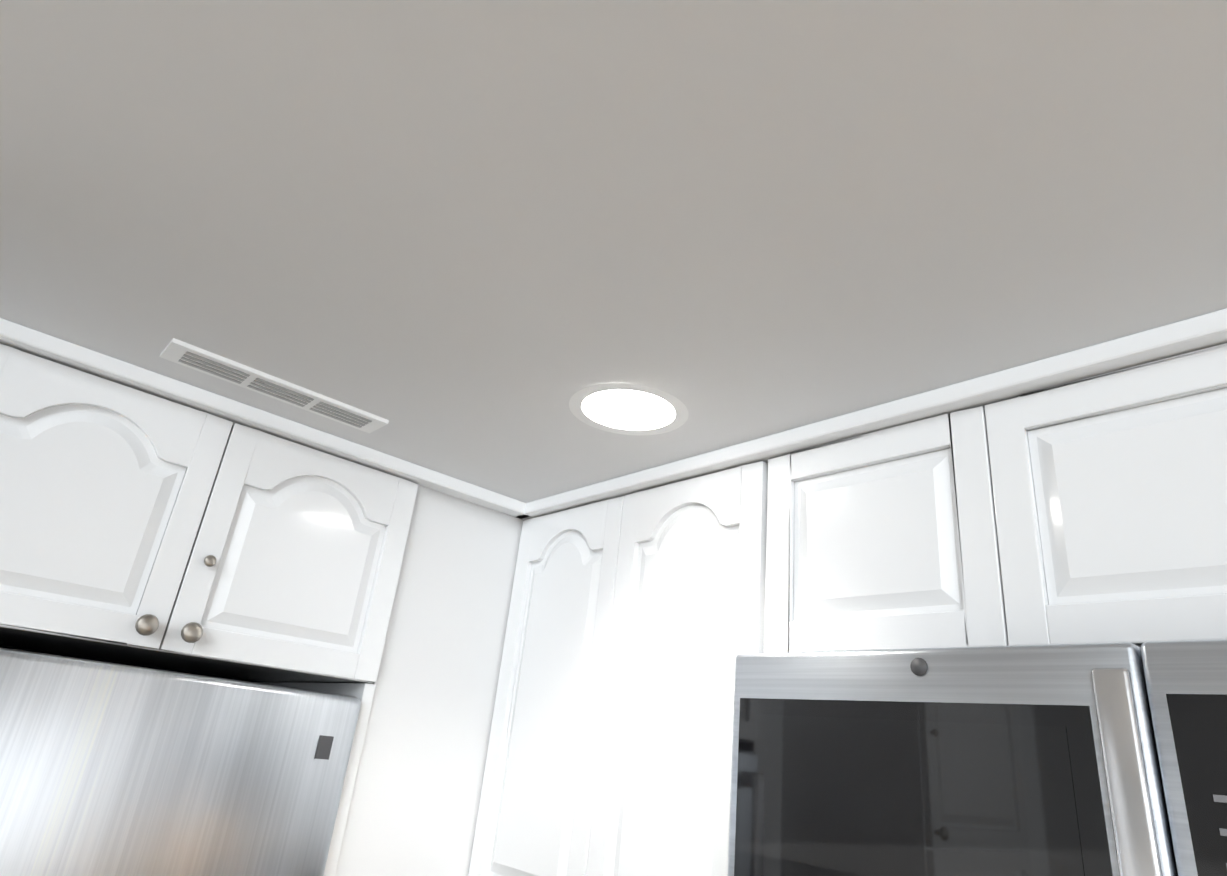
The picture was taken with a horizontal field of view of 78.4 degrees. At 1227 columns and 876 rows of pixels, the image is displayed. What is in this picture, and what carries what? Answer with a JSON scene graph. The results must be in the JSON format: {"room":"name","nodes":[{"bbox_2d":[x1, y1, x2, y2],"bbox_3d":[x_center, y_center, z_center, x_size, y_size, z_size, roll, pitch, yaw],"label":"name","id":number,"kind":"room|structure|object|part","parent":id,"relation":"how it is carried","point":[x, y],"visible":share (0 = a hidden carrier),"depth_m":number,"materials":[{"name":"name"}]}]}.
{"room":"kitchen","nodes":[
{"label":"kitchen","id":0,"kind":"room"},
{"bbox_2d":[0,423,524,875],"bbox_3d":[-1.486,0.690,0.580,3.700,2.205,0.110,25,-29,-36],"label":"wall","id":1,"kind":"structure","parent":0,"point":[415,802],"depth_m":1.58,"materials":[{"name":"white paint"}]},
{"bbox_2d":[0,344,417,682],"bbox_3d":[-0.942,0.228,1.560,0.799,0.429,0.652,25,-29,-36],"label":"upper cabinet","id":2,"kind":"object","parent":1,"relation":"attached to","point":[140,527],"visible":1,"depth_m":1.34,"materials":[{"name":"white wood"}]},
{"bbox_2d":[0,318,523,518],"bbox_3d":[-0.681,-0.031,1.469,1.170,0.028,0.049,25,-29,-36],"label":"crown molding","id":3,"kind":"structure","parent":1,"relation":"attached to","point":[14,335],"depth_m":1.42,"materials":[{"name":"white wood"}]},
{"bbox_2d":[0,0,1226,502],"bbox_3d":[-0.018,-0.770,-0.325,3.800,0.060,5.600,25,-29,-36],"label":"ceiling","id":4,"kind":"structure","parent":0,"point":[478,242],"depth_m":0.81,"materials":[{"name":"white paint"}]},
{"bbox_2d":[160,338,388,432],"bbox_3d":[-0.594,-0.084,1.346,0.380,0.009,0.080,25,-29,-36],"label":"ceiling vent","id":5,"kind":"object","parent":4,"relation":"in","point":[177,351],"visible":0.98,"depth_m":1.32,"materials":[{"name":"white plastic"}]},
{"bbox_2d":[569,383,688,435],"bbox_3d":[0.025,-0.046,1.279,0.204,0.001,0.204,25,-29,-36],"label":"recessed light","id":6,"kind":"object","parent":4,"relation":"in","point":[630,409],"visible":1,"depth_m":1.27,"materials":[{"name":"white plastic"}]},
{"bbox_2d":[520,308,1226,519],"bbox_3d":[0.533,-0.058,1.090,0.078,0.028,2.230,25,-29,-36],"label":"crown molding","id":7,"kind":"structure","parent":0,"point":[1180,338],"depth_m":1.11,"materials":[{"name":"white wood"}]},
{"bbox_3d":[-0.247,1.303,-1.207,3.800,0.060,5.600,25,-29,-36],"label":"floor","id":8,"kind":"structure","parent":0,"visible":0},
{"bbox_2d":[0,648,375,875],"bbox_3d":[-1.062,1.235,1.160,0.785,1.746,0.800,25,-29,-36],"label":"fridge","id":9,"kind":"object","parent":8,"relation":"on","point":[110,769],"depth_m":1.23,"materials":[{"name":"grey metal"}]},
{"bbox_3d":[-0.814,1.372,1.418,0.023,1.746,0.710,25,-29,-36],"label":"fridge side panel","id":10,"kind":"part","parent":9,"relation":"part of","materials":[{"name":"silver metal"}]},
{"bbox_3d":[1.222,0.884,0.333,0.100,2.205,5.600,25,-29,-36],"label":"wall","id":11,"kind":"structure","parent":0,"visible":0},
{"bbox_2d":[468,461,763,875],"bbox_3d":[0.102,0.527,1.548,0.326,0.856,0.734,25,-29,-36],"label":"upper cabinet","id":12,"kind":"object","parent":11,"relation":"attached to","point":[609,753],"depth_m":1.42,"materials":[{"name":"white wood"}]},
{"bbox_2d":[760,409,987,652],"bbox_3d":[0.504,0.184,1.245,0.326,0.383,0.378,25,-29,-36],"label":"upper cabinet","id":13,"kind":"object","parent":11,"relation":"attached to","point":[872,540],"depth_m":1.13,"materials":[{"name":"white wood"}]},
{"bbox_2d":[968,343,1226,645],"bbox_3d":[0.758,0.099,0.979,0.326,0.383,0.378,25,-29,-36],"label":"upper cabinet","id":14,"kind":"object","parent":11,"relation":"attached to","point":[1092,509],"depth_m":0.91,"materials":[{"name":"white wood"}]},
{"bbox_2d":[727,639,1226,875],"bbox_3d":[0.560,0.503,0.928,0.408,0.423,0.754,25,-29,-36],"label":"microwave","id":15,"kind":"object","parent":14,"relation":"attached to","point":[1095,759],"visible":1,"depth_m":0.85,"materials":[{"name":"grey"}]}
]}

